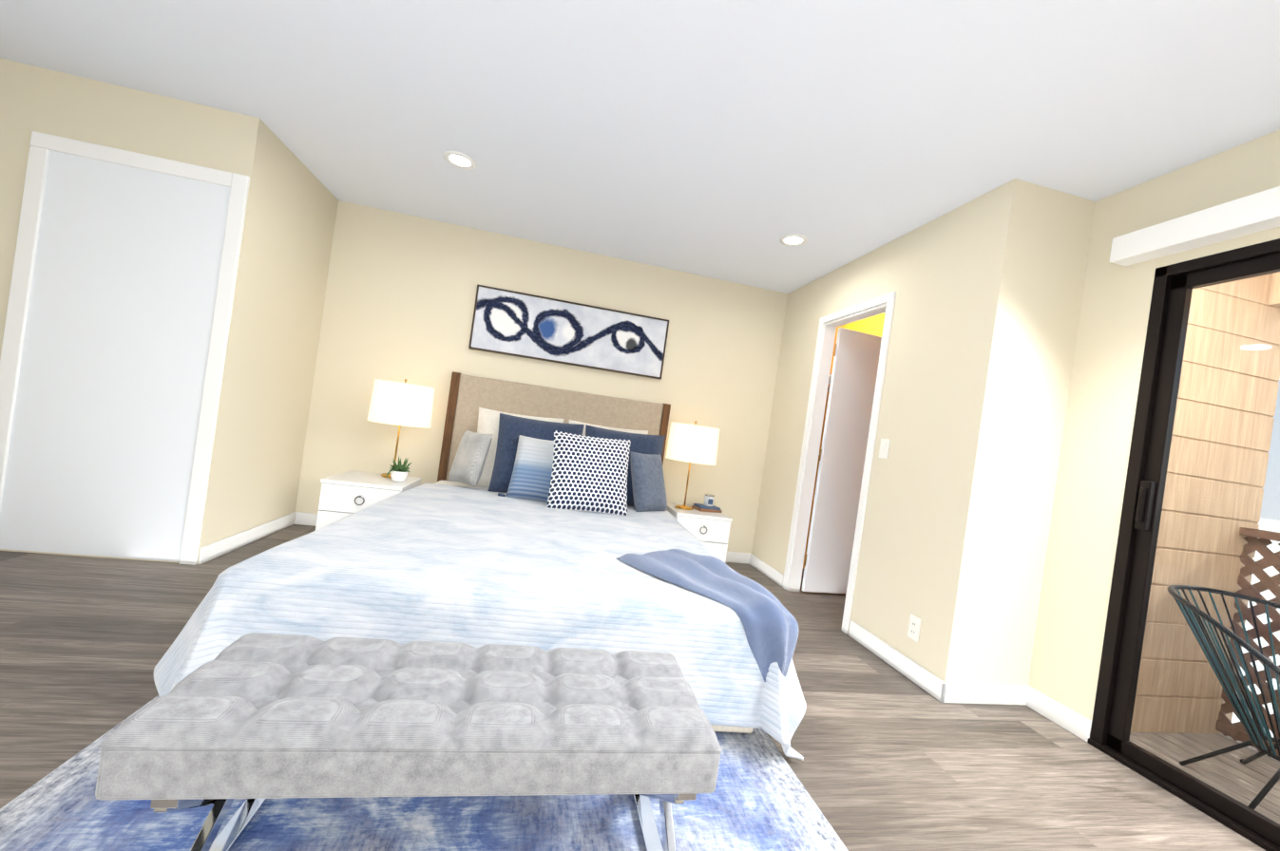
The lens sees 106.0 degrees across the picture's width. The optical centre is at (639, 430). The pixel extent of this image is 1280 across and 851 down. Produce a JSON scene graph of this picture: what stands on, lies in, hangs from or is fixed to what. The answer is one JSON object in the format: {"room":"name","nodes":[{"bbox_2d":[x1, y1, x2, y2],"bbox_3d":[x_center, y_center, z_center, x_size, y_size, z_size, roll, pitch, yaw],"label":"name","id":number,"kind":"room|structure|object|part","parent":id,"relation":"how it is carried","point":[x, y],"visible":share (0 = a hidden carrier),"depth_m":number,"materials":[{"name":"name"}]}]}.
{"room":"bedroom","nodes":[
{"label":"bedroom","id":0,"kind":"room"},
{"bbox_2d":[0,57,273,564],"bbox_3d":[-3.318,-0.632,2.457,2.220,2.440,0.120,8,0,-11],"label":"wall","id":1,"kind":"structure","parent":0,"point":[32,98],"depth_m":2.52,"materials":[{"name":"beige paint"}]},
{"bbox_2d":[0,131,249,565],"bbox_3d":[-2.717,-0.385,2.511,0.960,2.115,0.019,8,0,-11],"label":"door","id":2,"kind":"structure","parent":1,"relation":"attached to","point":[119,311],"depth_m":2.51,"materials":[{"name":"white wood"}]},
{"bbox_2d":[216,133,338,541],"bbox_3d":[-2.392,-0.504,3.146,0.120,2.440,0.870,8,0,-11],"label":"wall","id":3,"kind":"structure","parent":0,"point":[300,215],"depth_m":3.10,"materials":[{"name":"beige paint"}]},
{"bbox_2d":[198,512,297,564],"bbox_3d":[-2.477,0.669,3.102,0.014,0.092,0.990,8,0,-11],"label":"baseboard","id":4,"kind":"structure","parent":3,"relation":"attached to","point":[209,552],"depth_m":2.99,"materials":[{"name":"white wood"}]},
{"bbox_2d":[296,200,786,554],"bbox_3d":[0.084,-0.162,4.165,5.420,2.440,0.120,8,0,-11],"label":"wall","id":5,"kind":"structure","parent":0,"point":[402,288],"depth_m":3.83,"materials":[{"name":"beige paint"}]},
{"bbox_2d":[297,512,749,564],"bbox_3d":[-0.793,0.902,3.955,3.680,0.092,0.014,8,0,-11],"label":"baseboard","id":6,"kind":"structure","parent":5,"relation":"attached to","point":[303,519],"depth_m":4.26,"materials":[{"name":"white wood"}]},
{"bbox_2d":[468,284,668,379],"bbox_3d":[-0.549,-0.787,3.943,1.565,0.505,0.035,8,0,-11],"label":"picture frame","id":7,"kind":"object","parent":5,"relation":"attached to","point":[512,323],"visible":0.96,"depth_m":3.92,"materials":[{"name":"brown"}]},
{"bbox_2d":[0,524,1266,850],"bbox_3d":[-0.589,1.031,0.984,7.640,0.100,6.170,8,0,-11],"label":"floor","id":8,"kind":"structure","parent":0,"point":[895,760],"depth_m":1.74,"materials":[{"name":"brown wood"}]},
{"bbox_2d":[315,470,421,531],"bbox_3d":[-1.852,0.566,3.318,0.483,0.472,0.504,8,0,-11],"label":"nightstand","id":9,"kind":"object","parent":8,"relation":"on","point":[345,494],"visible":0.42,"depth_m":3.08,"materials":[{"name":"white paint"}]},
{"bbox_2d":[386,456,411,481],"bbox_3d":[-1.659,0.267,3.341,0.137,0.170,0.159,8,0,-11],"label":"succulent plant","id":10,"kind":"object","parent":9,"relation":"on","point":[399,472],"visible":1,"depth_m":3.30,"materials":[{"name":"green plant"}]},
{"bbox_2d":[367,379,434,477],"bbox_3d":[-1.734,-0.016,3.477,0.410,0.711,0.410,8,0,-11],"label":"table lamp","id":11,"kind":"object","parent":9,"relation":"on","point":[401,404],"visible":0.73,"depth_m":3.31,"materials":[{"name":"white fabric"}]},
{"bbox_2d":[0,695,848,850],"bbox_3d":[-0.523,0.982,1.617,2.020,0.012,1.490,8,0,-11],"label":"rug","id":12,"kind":"object","parent":8,"relation":"on","point":[759,799],"visible":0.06,"depth_m":1.21,"materials":[{"name":"blue carpet"}]},
{"bbox_2d":[95,632,722,850],"bbox_3d":[-0.433,0.781,1.124,1.130,0.412,0.400,8,0,-11],"label":"bench","id":13,"kind":"object","parent":12,"relation":"on","point":[256,721],"visible":1,"depth_m":0.99,"materials":[{"name":"fabric"}]},
{"bbox_2d":[153,371,806,761],"bbox_3d":[-0.563,0.327,2.654,2.107,1.296,2.603,8,0,-11],"label":"bed","id":14,"kind":"object","parent":8,"relation":"on","point":[542,518],"visible":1,"depth_m":1.78,"materials":[{"name":"fabric"}]},
{"bbox_3d":[-0.688,0.308,3.915,1.754,1.296,0.080,8,0,-11],"label":"headboard","id":15,"kind":"part","parent":14,"relation":"part of","materials":[{"name":"fabric"}]},
{"bbox_2d":[630,451,667,514],"bbox_3d":[0.065,0.393,3.623,0.338,0.432,0.297,8,0,-11],"label":"pillow","id":16,"kind":"object","parent":14,"relation":"on","point":[647,487],"depth_m":3.56,"materials":[{"name":"blue fabric"}]},
{"bbox_2d":[614,548,799,706],"bbox_3d":[0.203,0.747,2.009,0.600,0.381,0.830,8,0,-11],"label":"throw","id":17,"kind":"object","parent":14,"relation":"on","point":[733,641],"depth_m":1.67,"materials":[{"name":"blue fabric"}]},
{"bbox_2d":[665,502,732,562],"bbox_3d":[0.422,0.881,3.914,0.448,0.472,0.484,8,0,-11],"label":"nightstand","id":18,"kind":"object","parent":8,"relation":"on","point":[710,531],"visible":0.4,"depth_m":3.71,"materials":[{"name":"white paint"}]},
{"bbox_2d":[665,421,719,510],"bbox_3d":[0.404,0.281,3.904,0.410,0.711,0.410,8,0,-11],"label":"table lamp","id":19,"kind":"object","parent":18,"relation":"on","point":[690,444],"visible":1,"depth_m":3.73,"materials":[{"name":"white fabric"}]},
{"bbox_2d":[691,494,722,513],"bbox_3d":[0.556,0.593,3.963,0.206,0.133,0.156,8,0,-21],"label":"books","id":20,"kind":"object","parent":18,"relation":"on","point":[707,506],"visible":0.98,"depth_m":3.92,"materials":[{"name":"blue paper"}]},
{"bbox_2d":[0,0,1279,313],"bbox_3d":[-0.239,-1.485,0.981,7.640,0.100,6.170,8,0,-11],"label":"ceiling","id":21,"kind":"structure","parent":0,"point":[732,141],"depth_m":2.04,"materials":[{"name":"white paint"}]},
{"bbox_2d":[442,151,477,170],"bbox_3d":[-1.028,-1.541,2.757,0.184,0.010,0.184,8,0,-11],"label":"recessed light","id":22,"kind":"object","parent":21,"relation":"in","point":[459,160],"visible":1,"depth_m":2.75,"materials":[{"name":"white plastic"}]},
{"bbox_2d":[779,233,807,246],"bbox_3d":[1.016,-1.257,3.195,0.184,0.010,0.184,8,0,-11],"label":"recessed light","id":23,"kind":"object","parent":21,"relation":"in","point":[792,239],"visible":1,"depth_m":3.19,"materials":[{"name":"white plastic"}]},
{"bbox_2d":[802,313,885,569],"bbox_3d":[2.117,0.122,3.484,1.417,2.440,2.008,8,0,-11],"label":"wall","id":24,"kind":"structure","parent":0,"point":[873,325],"depth_m":4.44,"materials":[{"name":"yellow paint"}]},
{"bbox_2d":[748,178,1033,683],"bbox_3d":[1.403,0.023,3.271,0.085,2.440,2.110,8,0,-11],"label":"wall","id":25,"kind":"structure","parent":0,"point":[954,277],"depth_m":2.54,"materials":[{"name":"beige paint"}]},
{"bbox_2d":[749,554,783,587],"bbox_3d":[1.046,1.158,4.011,0.014,0.092,0.585,8,0,-11],"label":"baseboard","id":26,"kind":"structure","parent":25,"relation":"attached to","point":[776,577],"depth_m":3.98,"materials":[{"name":"white wood"}]},
{"bbox_2d":[782,291,896,633],"bbox_3d":[1.365,0.193,3.320,0.109,2.092,0.804,8,0,-11],"label":"door frame","id":27,"kind":"structure","parent":25,"relation":"attached to","point":[812,433],"depth_m":3.65,"materials":[{"name":"white wood"}]},
{"bbox_2d":[801,327,881,593],"bbox_3d":[1.638,0.260,3.744,0.618,2.010,0.190,8,0,-11],"label":"closet door","id":28,"kind":"structure","parent":25,"relation":"in","point":[841,460],"depth_m":3.67,"materials":[{"name":"painted wood"},{"name":"brass"}]},
{"bbox_2d":[878,439,890,458],"bbox_3d":[1.428,0.107,2.829,0.015,0.116,0.072,8,0,-11],"label":"switch plate","id":29,"kind":"object","parent":25,"relation":"attached to","point":[884,448],"visible":1,"depth_m":2.82,"materials":[{"name":"white plastic"}]},
{"bbox_2d":[848,620,947,703],"bbox_3d":[1.331,1.199,2.557,0.014,0.092,0.699,8,0,-11],"label":"baseboard","id":30,"kind":"structure","parent":25,"relation":"attached to","point":[926,680],"depth_m":2.47,"materials":[{"name":"white wood"}]},
{"bbox_2d":[907,614,921,642],"bbox_3d":[1.385,1.000,2.439,0.010,0.116,0.072,8,0,-11],"label":"wall outlet plate","id":31,"kind":"object","parent":25,"relation":"attached to","point":[914,628],"visible":1,"depth_m":2.43,"materials":[{"name":"white plastic"}]},
{"bbox_2d":[961,184,1098,687],"bbox_3d":[1.824,0.082,2.341,0.360,2.440,0.120,8,0,-11],"label":"wall","id":32,"kind":"structure","parent":0,"point":[1005,427],"depth_m":2.28,"materials":[{"name":"beige paint"}]},
{"bbox_2d":[947,683,1038,710],"bbox_3d":[1.636,1.242,2.269,0.460,0.092,0.014,8,0,-11],"label":"baseboard","id":33,"kind":"structure","parent":32,"relation":"attached to","point":[957,693],"depth_m":2.26,"materials":[{"name":"white wood"}]},
{"bbox_2d":[1030,129,1279,734],"bbox_3d":[2.429,0.168,0.540,0.120,2.440,3.890,8,0,-11],"label":"wall","id":34,"kind":"structure","parent":0,"point":[1114,317],"depth_m":2.14,"materials":[{"name":"beige paint"}]},
{"bbox_2d":[1087,238,1279,850],"bbox_3d":[2.248,0.349,1.229,0.146,2.030,1.680,8,0,-11],"label":"door frame","id":35,"kind":"structure","parent":34,"relation":"attached to","point":[1174,285],"depth_m":1.95,"materials":[{"name":"brown metal"}]},
{"bbox_2d":[1109,186,1279,266],"bbox_3d":[2.326,-0.762,1.144,0.094,0.110,2.045,8,0,-11],"label":"blind valance","id":36,"kind":"object","parent":34,"relation":"attached to","point":[1250,215],"visible":1,"depth_m":1.85,"materials":[{"name":"white"}]},
{"label":"outside","id":37,"kind":"structure","parent":0,"visible":0},
{"bbox_2d":[1231,518,1279,737],"bbox_3d":[39.973,7.718,8.121,74.000,4.200,80.000,8,0,-11],"label":"ground","id":38,"kind":"structure","parent":37,"point":[1266,525],"depth_m":10.29,"materials":[{"name":"white"}]},
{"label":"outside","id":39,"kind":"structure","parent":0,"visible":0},
{"bbox_2d":[1129,271,1279,823],"bbox_3d":[3.075,0.268,0.586,1.180,2.780,3.814,8,0,-11],"label":"balcony","id":40,"kind":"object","parent":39,"point":[1188,681],"depth_m":2.36,"materials":[{"name":"brown wood"}]},
{"bbox_2d":[1167,584,1279,810],"bbox_3d":[2.615,1.112,1.892,0.799,0.746,0.809,8,0,-11],"label":"chair","id":41,"kind":"object","parent":40,"relation":"on","point":[1225,678],"depth_m":2.00,"materials":[{"name":"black metal"}]}
]}

